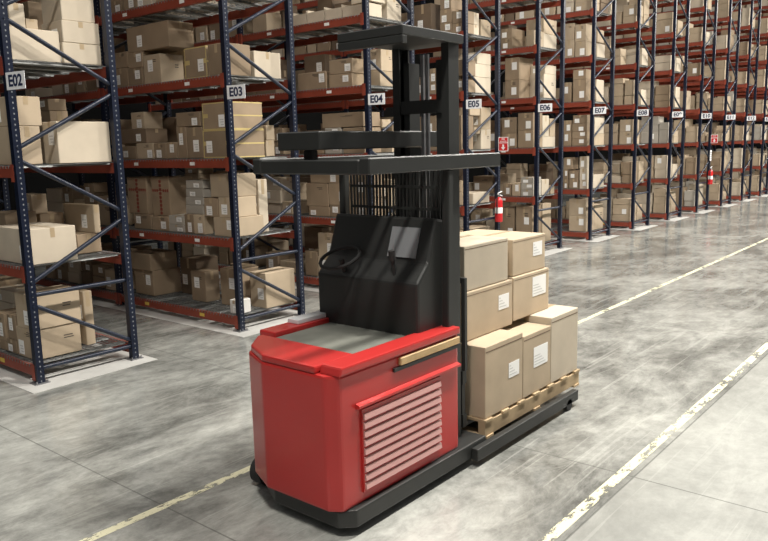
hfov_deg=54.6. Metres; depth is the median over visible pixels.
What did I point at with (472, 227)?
carton
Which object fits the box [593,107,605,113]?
sign
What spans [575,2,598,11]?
carton
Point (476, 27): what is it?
carton
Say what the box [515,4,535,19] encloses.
carton
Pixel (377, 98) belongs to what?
sign
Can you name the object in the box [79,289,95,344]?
carton
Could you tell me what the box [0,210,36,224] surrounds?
carton
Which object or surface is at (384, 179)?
carton
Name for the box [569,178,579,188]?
carton
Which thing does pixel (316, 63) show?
carton
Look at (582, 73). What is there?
carton
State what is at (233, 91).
sign
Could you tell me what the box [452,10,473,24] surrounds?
carton
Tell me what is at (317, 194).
carton
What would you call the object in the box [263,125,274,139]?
carton
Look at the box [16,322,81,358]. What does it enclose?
carton
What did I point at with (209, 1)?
carton
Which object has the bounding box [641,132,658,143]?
carton
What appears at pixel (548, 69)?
carton
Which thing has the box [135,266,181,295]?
carton
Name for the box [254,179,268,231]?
carton
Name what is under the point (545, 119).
carton
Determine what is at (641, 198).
carton
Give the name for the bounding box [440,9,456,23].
carton
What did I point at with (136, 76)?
carton
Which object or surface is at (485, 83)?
carton
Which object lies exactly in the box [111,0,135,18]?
carton
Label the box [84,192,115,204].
carton
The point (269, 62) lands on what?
carton
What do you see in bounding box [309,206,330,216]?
carton
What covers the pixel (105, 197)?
carton
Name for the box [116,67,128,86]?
carton
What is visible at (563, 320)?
carton
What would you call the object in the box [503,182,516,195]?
carton
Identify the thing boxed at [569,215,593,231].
carton
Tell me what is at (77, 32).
carton
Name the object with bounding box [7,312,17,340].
carton
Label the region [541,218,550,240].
carton
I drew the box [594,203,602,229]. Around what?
carton
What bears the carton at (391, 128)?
on the carton at (382, 149)
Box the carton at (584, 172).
[579,168,588,180]
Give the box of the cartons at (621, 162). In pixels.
[0,0,767,309]
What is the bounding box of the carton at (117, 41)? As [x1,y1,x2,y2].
[103,38,124,52]
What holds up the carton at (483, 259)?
on the carton at (489, 307)
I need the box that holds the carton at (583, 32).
[575,24,591,41]
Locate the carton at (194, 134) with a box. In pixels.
[186,127,204,157]
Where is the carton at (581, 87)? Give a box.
[573,79,590,101]
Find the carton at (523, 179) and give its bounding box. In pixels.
[521,177,540,183]
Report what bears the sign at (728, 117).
attached to the rack at (727, 52)
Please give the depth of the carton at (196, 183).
9.82 m
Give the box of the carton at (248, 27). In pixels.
[228,17,252,36]
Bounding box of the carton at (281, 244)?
[267,239,288,251]
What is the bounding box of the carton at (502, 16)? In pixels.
[491,14,504,22]
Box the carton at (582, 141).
[572,138,589,145]
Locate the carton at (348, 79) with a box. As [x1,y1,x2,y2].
[329,73,363,87]
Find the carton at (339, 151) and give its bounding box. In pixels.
[325,149,343,153]
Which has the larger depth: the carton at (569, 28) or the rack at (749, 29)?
the rack at (749, 29)
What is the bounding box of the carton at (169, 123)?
[162,117,177,141]
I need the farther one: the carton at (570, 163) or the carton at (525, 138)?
the carton at (570, 163)
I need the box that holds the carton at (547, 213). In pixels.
[526,202,550,218]
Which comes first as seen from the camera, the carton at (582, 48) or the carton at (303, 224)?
the carton at (303, 224)
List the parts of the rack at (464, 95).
post, post, post, upright frame, post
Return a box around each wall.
[0,0,685,242]
[686,32,767,150]
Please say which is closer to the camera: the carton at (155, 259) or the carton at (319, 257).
the carton at (155, 259)
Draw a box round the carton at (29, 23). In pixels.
[25,18,37,28]
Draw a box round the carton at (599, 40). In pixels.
[596,29,603,43]
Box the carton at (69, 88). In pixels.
[63,83,76,93]
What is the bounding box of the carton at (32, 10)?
[19,1,42,66]
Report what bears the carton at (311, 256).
on the rack at (356, 92)
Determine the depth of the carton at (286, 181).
12.68 m
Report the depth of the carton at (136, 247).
12.10 m
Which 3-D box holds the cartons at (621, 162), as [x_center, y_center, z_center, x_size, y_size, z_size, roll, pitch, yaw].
[6.187,-5.785,22.849,5.446,7.782,37.362,6,12,39]
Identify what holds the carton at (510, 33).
on the carton at (506, 43)
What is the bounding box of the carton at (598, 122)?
[594,117,603,133]
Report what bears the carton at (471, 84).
on the rack at (464, 95)
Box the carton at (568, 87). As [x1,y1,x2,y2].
[564,82,572,101]
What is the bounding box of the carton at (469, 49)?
[459,48,471,53]
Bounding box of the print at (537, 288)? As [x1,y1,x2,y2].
[533,284,543,293]
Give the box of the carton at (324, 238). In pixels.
[318,231,332,256]
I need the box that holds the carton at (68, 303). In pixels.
[14,285,80,328]
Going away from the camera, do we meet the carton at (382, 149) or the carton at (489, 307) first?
the carton at (489, 307)
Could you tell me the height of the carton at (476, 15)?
0.204 m
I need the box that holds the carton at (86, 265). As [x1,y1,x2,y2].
[81,260,107,271]
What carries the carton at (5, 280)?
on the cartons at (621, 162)
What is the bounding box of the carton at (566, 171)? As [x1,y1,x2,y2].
[563,169,574,178]
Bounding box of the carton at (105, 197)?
[98,195,128,204]
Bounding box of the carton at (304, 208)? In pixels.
[282,199,308,214]
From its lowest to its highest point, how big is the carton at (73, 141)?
0.424 m
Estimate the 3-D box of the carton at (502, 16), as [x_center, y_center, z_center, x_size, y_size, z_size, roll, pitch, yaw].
[2.890,-6.210,18.341,0.359,0.262,0.406,6,12,39]
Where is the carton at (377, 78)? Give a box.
[371,71,392,86]
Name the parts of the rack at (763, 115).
post, upright frame, post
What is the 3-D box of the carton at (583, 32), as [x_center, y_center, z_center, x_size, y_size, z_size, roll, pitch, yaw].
[4.581,-5.415,17.041,0.267,0.372,0.404,6,12,39]
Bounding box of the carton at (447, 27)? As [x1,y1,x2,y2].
[440,22,451,32]
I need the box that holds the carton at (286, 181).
[262,176,291,189]
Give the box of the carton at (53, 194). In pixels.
[46,188,63,201]
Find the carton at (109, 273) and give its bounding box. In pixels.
[105,267,135,290]
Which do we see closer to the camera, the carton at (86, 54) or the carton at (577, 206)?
the carton at (86, 54)
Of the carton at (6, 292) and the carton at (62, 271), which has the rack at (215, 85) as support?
the carton at (62, 271)
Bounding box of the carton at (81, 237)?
[75,231,101,253]
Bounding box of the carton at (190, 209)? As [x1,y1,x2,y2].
[186,205,204,214]
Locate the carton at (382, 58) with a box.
[361,49,391,71]
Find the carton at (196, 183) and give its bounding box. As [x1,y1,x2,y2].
[186,179,210,188]
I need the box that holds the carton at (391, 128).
[381,121,393,130]
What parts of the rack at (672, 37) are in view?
post, post, upright frame, post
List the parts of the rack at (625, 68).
post, post, upright frame, post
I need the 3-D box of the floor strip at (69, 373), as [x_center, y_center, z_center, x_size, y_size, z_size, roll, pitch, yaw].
[-5.362,0.829,9.725,6.280,0.024,1.410,6,12,39]
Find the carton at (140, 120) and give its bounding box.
[131,112,162,128]
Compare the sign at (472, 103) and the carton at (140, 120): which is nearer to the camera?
the carton at (140, 120)
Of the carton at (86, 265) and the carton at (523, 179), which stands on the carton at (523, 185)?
the carton at (523, 179)
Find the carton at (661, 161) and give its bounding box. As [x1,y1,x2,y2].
[654,155,671,168]
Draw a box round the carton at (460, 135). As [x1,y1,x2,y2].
[459,134,472,149]
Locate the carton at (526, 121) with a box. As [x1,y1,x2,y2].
[518,113,541,130]
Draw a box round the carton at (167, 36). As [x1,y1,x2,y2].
[126,20,193,52]
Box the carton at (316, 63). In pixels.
[304,54,335,72]
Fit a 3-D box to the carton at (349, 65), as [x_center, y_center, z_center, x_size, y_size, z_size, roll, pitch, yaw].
[-0.576,-3.119,11.423,0.477,0.218,0.279,6,12,39]
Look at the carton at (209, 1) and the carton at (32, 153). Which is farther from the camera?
the carton at (209, 1)
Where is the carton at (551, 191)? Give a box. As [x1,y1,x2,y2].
[549,185,553,193]
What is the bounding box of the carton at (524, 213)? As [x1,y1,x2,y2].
[516,205,540,232]
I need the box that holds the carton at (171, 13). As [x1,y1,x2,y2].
[151,8,187,19]
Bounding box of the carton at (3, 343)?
[0,339,7,349]
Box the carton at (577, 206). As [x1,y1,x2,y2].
[569,198,593,215]
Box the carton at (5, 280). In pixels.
[0,275,23,286]
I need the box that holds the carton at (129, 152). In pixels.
[122,146,136,158]
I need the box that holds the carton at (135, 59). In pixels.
[128,51,165,68]
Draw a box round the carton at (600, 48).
[596,43,604,57]
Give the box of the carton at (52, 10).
[41,0,94,23]
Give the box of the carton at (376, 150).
[343,127,380,153]
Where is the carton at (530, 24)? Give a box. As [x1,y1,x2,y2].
[526,18,556,35]
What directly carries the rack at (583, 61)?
on the floor strip at (596, 237)
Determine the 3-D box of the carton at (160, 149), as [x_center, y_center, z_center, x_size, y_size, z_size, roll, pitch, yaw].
[-2.953,-1.658,10.311,0.270,0.210,0.355,6,12,39]
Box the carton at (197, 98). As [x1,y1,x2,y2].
[183,97,199,100]
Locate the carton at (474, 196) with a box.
[469,191,488,203]
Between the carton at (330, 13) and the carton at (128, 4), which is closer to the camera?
the carton at (128, 4)
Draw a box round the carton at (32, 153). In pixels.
[0,126,42,164]
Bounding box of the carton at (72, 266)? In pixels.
[68,261,82,272]
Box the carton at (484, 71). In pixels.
[473,64,490,77]
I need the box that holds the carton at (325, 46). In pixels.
[317,32,339,51]
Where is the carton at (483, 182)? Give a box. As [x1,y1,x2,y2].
[474,175,494,192]
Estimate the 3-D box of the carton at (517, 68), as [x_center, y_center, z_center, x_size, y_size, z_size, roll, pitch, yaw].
[2.803,-4.167,15.458,0.326,0.444,0.590,6,12,39]
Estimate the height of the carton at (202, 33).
0.262 m
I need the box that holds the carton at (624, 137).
[619,132,638,143]
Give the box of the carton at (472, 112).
[459,108,479,115]
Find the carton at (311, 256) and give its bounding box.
[305,249,318,275]
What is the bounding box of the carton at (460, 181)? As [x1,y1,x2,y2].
[459,180,462,191]
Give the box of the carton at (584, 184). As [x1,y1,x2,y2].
[580,180,588,188]
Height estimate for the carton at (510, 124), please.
0.326 m
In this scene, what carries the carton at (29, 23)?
on the carton at (24, 47)
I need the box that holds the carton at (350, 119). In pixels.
[322,112,379,127]
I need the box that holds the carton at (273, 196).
[267,189,292,203]
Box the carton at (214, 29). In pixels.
[209,23,219,39]
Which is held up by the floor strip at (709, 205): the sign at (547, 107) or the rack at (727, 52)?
the rack at (727, 52)
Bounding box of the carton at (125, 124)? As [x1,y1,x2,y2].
[109,120,131,144]
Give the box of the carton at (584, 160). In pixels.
[579,156,588,167]
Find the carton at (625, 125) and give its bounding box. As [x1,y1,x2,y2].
[620,119,638,131]
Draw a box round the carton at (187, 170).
[185,168,212,173]
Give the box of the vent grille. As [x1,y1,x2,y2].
[360,376,441,492]
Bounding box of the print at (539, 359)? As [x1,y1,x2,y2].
[534,354,544,364]
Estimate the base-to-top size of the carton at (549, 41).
0.280 m
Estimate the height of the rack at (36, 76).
6.000 m
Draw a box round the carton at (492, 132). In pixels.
[491,130,501,147]
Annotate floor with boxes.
[0,173,767,540]
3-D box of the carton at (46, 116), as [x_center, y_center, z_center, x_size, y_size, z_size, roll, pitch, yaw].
[-3.798,-1.525,8.523,0.403,0.574,0.215,6,12,39]
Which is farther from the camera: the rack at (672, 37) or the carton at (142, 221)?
the rack at (672, 37)
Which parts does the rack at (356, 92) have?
post, upright frame, post, upright frame, post, post, upright frame, post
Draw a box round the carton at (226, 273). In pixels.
[220,264,257,304]
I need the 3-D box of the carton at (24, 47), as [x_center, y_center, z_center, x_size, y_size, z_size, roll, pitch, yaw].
[-3.629,-2.241,7.490,0.500,0.308,0.514,6,12,39]
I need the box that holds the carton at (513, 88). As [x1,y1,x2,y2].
[505,80,529,98]
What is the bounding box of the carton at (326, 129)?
[325,127,347,130]
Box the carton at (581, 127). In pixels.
[572,123,589,131]
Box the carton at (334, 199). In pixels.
[329,183,349,205]
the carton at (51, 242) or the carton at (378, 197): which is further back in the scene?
the carton at (378, 197)
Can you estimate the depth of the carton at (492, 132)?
16.36 m
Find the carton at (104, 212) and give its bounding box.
[98,204,134,225]
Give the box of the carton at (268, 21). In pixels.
[253,13,281,32]
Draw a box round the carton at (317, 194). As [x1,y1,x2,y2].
[306,183,329,206]
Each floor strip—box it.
[0,343,156,393]
[36,279,305,336]
[219,264,318,291]
[545,246,571,255]
[551,223,657,230]
[551,234,619,241]
[642,216,687,220]
[675,209,713,213]
[708,204,736,206]
[731,199,754,201]
[751,194,767,196]
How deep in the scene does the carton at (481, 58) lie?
13.47 m
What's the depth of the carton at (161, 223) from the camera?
10.41 m
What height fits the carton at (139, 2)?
0.172 m
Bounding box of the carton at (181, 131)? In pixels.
[177,127,188,157]
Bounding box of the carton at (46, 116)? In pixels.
[39,111,67,162]
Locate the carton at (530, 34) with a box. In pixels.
[527,30,542,46]
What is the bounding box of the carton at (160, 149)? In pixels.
[154,143,167,158]
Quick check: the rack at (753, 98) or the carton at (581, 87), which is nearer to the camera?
the carton at (581, 87)
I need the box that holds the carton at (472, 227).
[460,225,488,229]
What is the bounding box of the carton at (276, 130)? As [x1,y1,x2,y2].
[274,128,299,140]
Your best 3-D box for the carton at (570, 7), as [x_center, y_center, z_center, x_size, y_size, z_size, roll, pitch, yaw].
[4.249,-6.028,17.177,0.402,0.222,0.338,6,12,39]
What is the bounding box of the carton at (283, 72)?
[256,70,286,94]
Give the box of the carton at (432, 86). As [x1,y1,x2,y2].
[430,83,435,93]
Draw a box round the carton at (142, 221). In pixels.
[134,213,153,229]
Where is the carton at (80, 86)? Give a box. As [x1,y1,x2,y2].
[76,81,86,91]
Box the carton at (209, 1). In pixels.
[185,1,228,12]
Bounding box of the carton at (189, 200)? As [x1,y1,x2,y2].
[186,197,208,205]
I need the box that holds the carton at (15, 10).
[7,3,24,27]
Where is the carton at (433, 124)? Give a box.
[420,116,436,130]
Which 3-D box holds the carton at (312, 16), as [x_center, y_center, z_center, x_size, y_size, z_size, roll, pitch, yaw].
[-0.914,-3.975,11.665,0.366,0.227,0.450,6,12,39]
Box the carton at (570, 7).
[557,2,574,13]
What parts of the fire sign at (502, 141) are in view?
red panel, red panel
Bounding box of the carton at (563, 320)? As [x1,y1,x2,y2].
[516,304,577,382]
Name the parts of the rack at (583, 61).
post, upright frame, post, post, upright frame, post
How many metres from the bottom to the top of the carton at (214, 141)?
0.350 m
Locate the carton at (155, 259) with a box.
[131,248,176,270]
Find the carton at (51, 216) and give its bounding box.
[36,211,63,223]
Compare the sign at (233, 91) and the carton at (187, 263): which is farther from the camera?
the carton at (187, 263)
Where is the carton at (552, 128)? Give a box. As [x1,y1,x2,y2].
[545,118,554,136]
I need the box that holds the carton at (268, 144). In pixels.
[264,140,274,155]
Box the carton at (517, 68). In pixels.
[505,57,532,80]
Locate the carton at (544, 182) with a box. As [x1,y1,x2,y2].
[541,179,548,194]
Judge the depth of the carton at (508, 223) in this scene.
15.83 m
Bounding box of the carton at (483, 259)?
[460,234,507,291]
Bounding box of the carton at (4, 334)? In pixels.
[0,307,15,340]
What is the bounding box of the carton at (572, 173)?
[569,170,579,178]
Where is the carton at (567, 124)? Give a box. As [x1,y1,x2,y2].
[564,120,572,132]
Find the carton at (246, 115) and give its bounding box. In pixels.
[202,101,262,129]
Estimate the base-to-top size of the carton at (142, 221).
0.212 m
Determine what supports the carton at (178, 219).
on the carton at (172, 227)
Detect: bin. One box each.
[293,11,306,25]
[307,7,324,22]
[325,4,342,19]
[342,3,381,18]
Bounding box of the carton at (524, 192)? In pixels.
[521,189,540,195]
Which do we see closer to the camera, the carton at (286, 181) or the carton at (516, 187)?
the carton at (286, 181)
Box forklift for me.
[249,24,577,528]
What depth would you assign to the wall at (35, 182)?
22.81 m
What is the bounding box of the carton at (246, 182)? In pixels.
[210,173,255,196]
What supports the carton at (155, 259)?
on the carton at (165, 281)
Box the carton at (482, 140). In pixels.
[473,129,490,148]
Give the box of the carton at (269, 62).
[250,51,280,79]
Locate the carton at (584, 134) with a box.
[572,131,589,138]
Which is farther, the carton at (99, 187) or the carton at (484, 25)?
the carton at (484, 25)
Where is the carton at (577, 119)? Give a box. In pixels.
[573,115,589,123]
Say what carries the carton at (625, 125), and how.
on the carton at (624, 137)
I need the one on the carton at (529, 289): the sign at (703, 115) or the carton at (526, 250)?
the carton at (526, 250)
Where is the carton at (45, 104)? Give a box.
[40,99,65,111]
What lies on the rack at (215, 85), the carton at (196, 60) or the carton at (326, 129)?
the carton at (196, 60)
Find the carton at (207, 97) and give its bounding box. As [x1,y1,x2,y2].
[200,95,217,99]
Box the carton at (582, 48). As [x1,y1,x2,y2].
[575,41,591,56]
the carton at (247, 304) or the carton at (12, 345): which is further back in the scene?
the carton at (247, 304)
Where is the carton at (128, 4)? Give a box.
[124,0,136,9]
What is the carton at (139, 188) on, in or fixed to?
on the carton at (142, 221)
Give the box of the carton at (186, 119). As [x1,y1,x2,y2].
[176,111,202,126]
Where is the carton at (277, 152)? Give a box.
[274,141,299,154]
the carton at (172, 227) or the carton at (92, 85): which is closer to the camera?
the carton at (172, 227)
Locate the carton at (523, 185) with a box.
[521,183,540,189]
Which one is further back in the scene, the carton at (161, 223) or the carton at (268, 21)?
the carton at (268, 21)
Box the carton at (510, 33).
[501,28,524,40]
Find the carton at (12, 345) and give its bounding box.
[7,337,18,353]
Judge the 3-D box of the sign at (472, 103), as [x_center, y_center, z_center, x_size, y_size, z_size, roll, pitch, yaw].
[1.545,-2.868,12.830,0.290,0.160,0.008,4,11,31]
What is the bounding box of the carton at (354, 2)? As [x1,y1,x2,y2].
[351,0,384,4]
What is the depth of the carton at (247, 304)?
9.65 m
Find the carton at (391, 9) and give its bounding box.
[370,0,400,24]
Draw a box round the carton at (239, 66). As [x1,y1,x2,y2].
[208,43,250,76]
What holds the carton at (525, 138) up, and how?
on the rack at (534, 51)
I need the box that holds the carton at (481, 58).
[459,52,490,64]
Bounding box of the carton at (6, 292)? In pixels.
[0,284,41,303]
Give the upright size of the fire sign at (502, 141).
0.260 m
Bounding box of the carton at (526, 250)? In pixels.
[460,229,544,276]
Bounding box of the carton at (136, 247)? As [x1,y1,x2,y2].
[120,245,151,251]
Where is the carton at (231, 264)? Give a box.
[230,263,255,265]
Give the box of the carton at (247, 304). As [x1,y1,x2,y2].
[230,297,250,313]
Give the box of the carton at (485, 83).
[468,77,490,93]
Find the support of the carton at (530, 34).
on the rack at (534, 51)
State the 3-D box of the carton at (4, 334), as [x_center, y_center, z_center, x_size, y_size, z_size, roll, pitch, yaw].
[-4.057,0.576,8.257,0.252,0.300,0.405,6,12,39]
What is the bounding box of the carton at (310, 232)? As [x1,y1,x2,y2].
[304,225,333,250]
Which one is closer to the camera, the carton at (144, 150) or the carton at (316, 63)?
the carton at (144, 150)
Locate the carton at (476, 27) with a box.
[472,25,478,35]
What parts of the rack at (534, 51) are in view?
post, upright frame, post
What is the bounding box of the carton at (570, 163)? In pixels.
[564,157,578,169]
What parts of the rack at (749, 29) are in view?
post, upright frame, post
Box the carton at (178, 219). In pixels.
[169,213,186,224]
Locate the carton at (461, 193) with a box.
[460,192,462,204]
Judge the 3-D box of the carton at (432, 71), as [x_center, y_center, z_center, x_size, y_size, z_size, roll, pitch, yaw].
[1.008,-3.519,13.500,0.199,0.260,0.355,6,12,39]
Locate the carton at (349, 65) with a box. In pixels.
[329,58,363,74]
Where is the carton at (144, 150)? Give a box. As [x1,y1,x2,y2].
[136,143,154,158]
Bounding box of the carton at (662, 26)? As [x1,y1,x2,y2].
[656,19,672,33]
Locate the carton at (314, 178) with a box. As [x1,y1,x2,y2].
[310,175,349,182]
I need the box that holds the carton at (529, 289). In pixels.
[508,267,548,320]
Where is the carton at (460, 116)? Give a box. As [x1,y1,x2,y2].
[459,115,472,133]
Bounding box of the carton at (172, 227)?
[169,224,185,232]
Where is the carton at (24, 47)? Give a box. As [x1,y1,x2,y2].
[9,27,60,62]
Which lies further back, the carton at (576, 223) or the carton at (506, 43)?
the carton at (576, 223)
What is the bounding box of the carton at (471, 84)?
[459,79,474,92]
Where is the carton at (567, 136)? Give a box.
[563,132,571,145]
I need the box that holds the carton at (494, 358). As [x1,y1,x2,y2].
[461,329,522,418]
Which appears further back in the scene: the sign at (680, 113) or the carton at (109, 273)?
the sign at (680, 113)
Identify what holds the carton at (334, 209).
on the rack at (356, 92)
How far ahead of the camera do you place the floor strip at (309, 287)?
12.42 m
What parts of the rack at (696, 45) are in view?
post, upright frame, post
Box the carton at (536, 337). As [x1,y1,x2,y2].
[500,320,550,397]
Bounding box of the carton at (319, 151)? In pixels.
[303,150,324,153]
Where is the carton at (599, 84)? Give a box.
[595,79,603,101]
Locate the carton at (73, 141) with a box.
[42,121,111,163]
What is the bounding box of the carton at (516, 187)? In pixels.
[512,182,520,195]
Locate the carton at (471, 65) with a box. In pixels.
[459,60,474,76]
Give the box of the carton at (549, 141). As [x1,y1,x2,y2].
[542,136,554,146]
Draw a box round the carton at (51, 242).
[0,222,77,264]
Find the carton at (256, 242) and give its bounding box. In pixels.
[241,236,266,245]
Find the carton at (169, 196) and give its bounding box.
[151,176,191,215]
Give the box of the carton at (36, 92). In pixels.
[25,88,52,96]
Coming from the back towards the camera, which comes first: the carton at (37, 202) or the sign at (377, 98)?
the sign at (377, 98)
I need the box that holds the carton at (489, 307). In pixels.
[460,279,511,340]
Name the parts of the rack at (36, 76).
post, post, plate, post, plate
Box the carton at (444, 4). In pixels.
[440,0,461,9]
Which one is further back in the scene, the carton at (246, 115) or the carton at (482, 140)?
the carton at (482, 140)
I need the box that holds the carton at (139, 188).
[127,176,162,213]
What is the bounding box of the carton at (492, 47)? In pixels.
[475,45,494,51]
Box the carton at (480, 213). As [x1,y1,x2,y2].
[471,208,492,223]
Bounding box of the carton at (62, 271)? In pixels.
[56,263,68,280]
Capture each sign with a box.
[5,71,25,89]
[227,84,245,98]
[368,93,384,104]
[466,99,481,108]
[498,137,507,150]
[538,103,551,111]
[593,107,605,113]
[637,109,648,115]
[672,111,682,117]
[701,113,711,118]
[711,135,717,142]
[726,115,735,119]
[747,116,755,120]
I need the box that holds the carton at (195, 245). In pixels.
[194,235,215,247]
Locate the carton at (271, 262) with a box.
[266,250,294,267]
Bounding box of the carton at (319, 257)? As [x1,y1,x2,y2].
[318,256,326,270]
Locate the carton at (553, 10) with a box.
[541,2,556,15]
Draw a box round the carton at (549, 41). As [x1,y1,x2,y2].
[526,33,555,50]
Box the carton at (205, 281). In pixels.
[191,268,219,301]
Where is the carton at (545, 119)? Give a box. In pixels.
[542,115,548,136]
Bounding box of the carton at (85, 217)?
[64,203,100,232]
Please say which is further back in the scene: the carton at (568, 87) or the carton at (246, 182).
the carton at (568, 87)
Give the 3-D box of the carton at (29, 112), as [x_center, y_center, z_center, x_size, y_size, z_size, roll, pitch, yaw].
[-3.667,-1.584,7.439,0.403,0.286,0.292,6,12,39]
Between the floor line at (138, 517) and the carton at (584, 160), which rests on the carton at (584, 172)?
the carton at (584, 160)
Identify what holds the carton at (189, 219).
on the rack at (215, 85)
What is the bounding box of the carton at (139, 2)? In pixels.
[137,0,178,12]
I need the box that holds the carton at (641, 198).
[635,192,653,203]
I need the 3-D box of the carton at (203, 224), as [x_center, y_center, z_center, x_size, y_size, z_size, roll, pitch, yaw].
[-2.404,-0.619,9.908,0.231,0.256,0.149,6,12,39]
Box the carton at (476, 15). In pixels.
[474,13,478,24]
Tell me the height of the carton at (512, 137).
0.298 m
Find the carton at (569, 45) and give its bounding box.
[565,40,574,57]
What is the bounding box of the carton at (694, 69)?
[687,63,704,75]
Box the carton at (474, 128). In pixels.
[473,127,479,133]
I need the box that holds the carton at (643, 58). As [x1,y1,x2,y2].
[626,55,647,65]
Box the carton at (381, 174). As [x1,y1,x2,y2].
[352,174,381,197]
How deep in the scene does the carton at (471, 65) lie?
13.13 m
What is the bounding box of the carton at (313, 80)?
[298,71,329,90]
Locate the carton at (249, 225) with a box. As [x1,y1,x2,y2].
[214,215,263,236]
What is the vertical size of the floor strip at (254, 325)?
0.024 m
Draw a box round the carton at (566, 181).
[563,179,568,188]
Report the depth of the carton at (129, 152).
10.65 m
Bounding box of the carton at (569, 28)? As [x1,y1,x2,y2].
[565,23,579,40]
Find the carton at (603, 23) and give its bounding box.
[597,10,611,26]
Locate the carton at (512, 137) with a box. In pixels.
[502,133,517,147]
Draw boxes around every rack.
[0,0,143,385]
[16,0,306,332]
[141,0,414,284]
[245,0,500,251]
[421,0,565,248]
[484,0,616,240]
[539,0,656,229]
[575,0,689,220]
[612,0,717,212]
[639,0,741,206]
[665,0,761,200]
[687,5,767,195]
[706,15,767,189]
[725,72,766,148]
[739,98,767,173]
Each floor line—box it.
[79,238,767,540]
[543,342,767,540]
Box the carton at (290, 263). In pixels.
[280,258,305,273]
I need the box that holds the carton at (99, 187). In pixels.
[84,182,115,192]
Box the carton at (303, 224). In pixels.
[289,222,304,230]
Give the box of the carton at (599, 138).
[594,134,603,144]
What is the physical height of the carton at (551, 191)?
0.174 m
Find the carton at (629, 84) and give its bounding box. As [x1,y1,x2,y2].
[625,80,634,95]
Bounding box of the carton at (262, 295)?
[250,266,295,307]
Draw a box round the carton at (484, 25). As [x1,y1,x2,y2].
[468,19,490,39]
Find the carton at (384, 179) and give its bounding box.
[384,179,394,214]
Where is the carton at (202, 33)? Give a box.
[195,26,209,42]
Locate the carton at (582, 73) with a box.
[573,69,590,79]
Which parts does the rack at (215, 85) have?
upright frame, post, post, upright frame, post, post, upright frame, post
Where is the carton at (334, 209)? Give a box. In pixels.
[330,205,350,216]
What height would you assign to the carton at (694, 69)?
0.382 m
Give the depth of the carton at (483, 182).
16.67 m
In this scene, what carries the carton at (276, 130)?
on the carton at (277, 152)
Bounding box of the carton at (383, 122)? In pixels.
[378,119,390,127]
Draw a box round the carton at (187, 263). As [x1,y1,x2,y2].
[180,254,219,293]
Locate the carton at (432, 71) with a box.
[430,68,435,83]
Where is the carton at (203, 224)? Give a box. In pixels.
[193,214,212,233]
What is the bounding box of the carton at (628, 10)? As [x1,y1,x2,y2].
[623,4,642,16]
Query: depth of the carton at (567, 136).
17.44 m
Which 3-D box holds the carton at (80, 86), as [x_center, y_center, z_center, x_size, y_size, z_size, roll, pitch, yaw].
[-4.495,-2.871,11.381,0.240,0.312,0.340,6,12,39]
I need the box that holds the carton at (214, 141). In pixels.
[203,129,264,157]
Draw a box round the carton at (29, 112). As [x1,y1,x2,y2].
[0,96,41,126]
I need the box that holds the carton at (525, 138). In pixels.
[518,130,541,147]
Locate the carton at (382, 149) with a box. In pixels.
[381,148,393,151]
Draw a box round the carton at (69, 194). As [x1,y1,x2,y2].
[62,186,83,202]
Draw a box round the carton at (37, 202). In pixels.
[26,193,47,213]
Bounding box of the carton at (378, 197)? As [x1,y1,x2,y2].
[350,197,382,215]
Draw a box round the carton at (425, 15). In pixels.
[414,3,439,29]
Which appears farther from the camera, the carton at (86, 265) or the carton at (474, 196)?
the carton at (474, 196)
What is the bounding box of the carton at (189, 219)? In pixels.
[184,214,214,232]
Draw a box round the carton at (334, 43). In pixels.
[332,41,337,49]
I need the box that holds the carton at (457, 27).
[452,23,473,34]
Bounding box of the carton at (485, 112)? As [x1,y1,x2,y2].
[473,107,490,128]
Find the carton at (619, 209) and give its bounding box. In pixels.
[613,204,635,214]
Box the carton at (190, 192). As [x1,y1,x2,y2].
[186,188,211,196]
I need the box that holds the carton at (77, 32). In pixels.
[42,20,99,44]
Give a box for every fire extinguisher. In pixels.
[495,191,502,221]
[708,167,712,183]
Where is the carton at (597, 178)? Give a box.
[593,174,603,187]
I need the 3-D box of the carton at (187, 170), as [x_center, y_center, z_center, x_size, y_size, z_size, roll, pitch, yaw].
[-3.531,-1.914,14.216,0.420,0.122,0.355,6,12,39]
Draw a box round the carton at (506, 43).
[501,39,524,48]
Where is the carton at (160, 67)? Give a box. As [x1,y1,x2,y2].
[143,53,183,83]
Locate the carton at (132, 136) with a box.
[121,128,167,143]
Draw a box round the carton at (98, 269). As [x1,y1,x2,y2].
[92,262,121,276]
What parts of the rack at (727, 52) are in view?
post, upright frame, post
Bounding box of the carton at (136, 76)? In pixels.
[128,67,144,85]
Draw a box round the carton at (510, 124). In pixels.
[502,117,517,133]
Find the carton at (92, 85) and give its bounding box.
[87,79,106,90]
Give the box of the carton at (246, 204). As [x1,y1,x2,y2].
[218,196,256,217]
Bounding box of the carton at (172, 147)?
[166,142,178,158]
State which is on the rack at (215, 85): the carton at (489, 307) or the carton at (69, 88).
the carton at (69, 88)
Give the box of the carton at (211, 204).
[204,197,219,216]
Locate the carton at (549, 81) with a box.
[530,74,555,98]
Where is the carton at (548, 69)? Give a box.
[531,65,555,74]
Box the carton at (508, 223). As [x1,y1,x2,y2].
[500,206,515,230]
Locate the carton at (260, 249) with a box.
[243,244,267,266]
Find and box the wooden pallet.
[461,369,579,438]
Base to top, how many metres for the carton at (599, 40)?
0.282 m
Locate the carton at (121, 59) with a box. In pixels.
[115,51,128,68]
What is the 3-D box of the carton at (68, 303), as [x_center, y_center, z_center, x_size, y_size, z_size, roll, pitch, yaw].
[-3.548,0.383,7.871,0.366,0.366,0.521,6,12,39]
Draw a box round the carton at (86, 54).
[56,42,101,67]
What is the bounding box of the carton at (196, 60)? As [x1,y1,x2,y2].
[184,45,208,78]
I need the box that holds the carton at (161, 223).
[152,215,168,230]

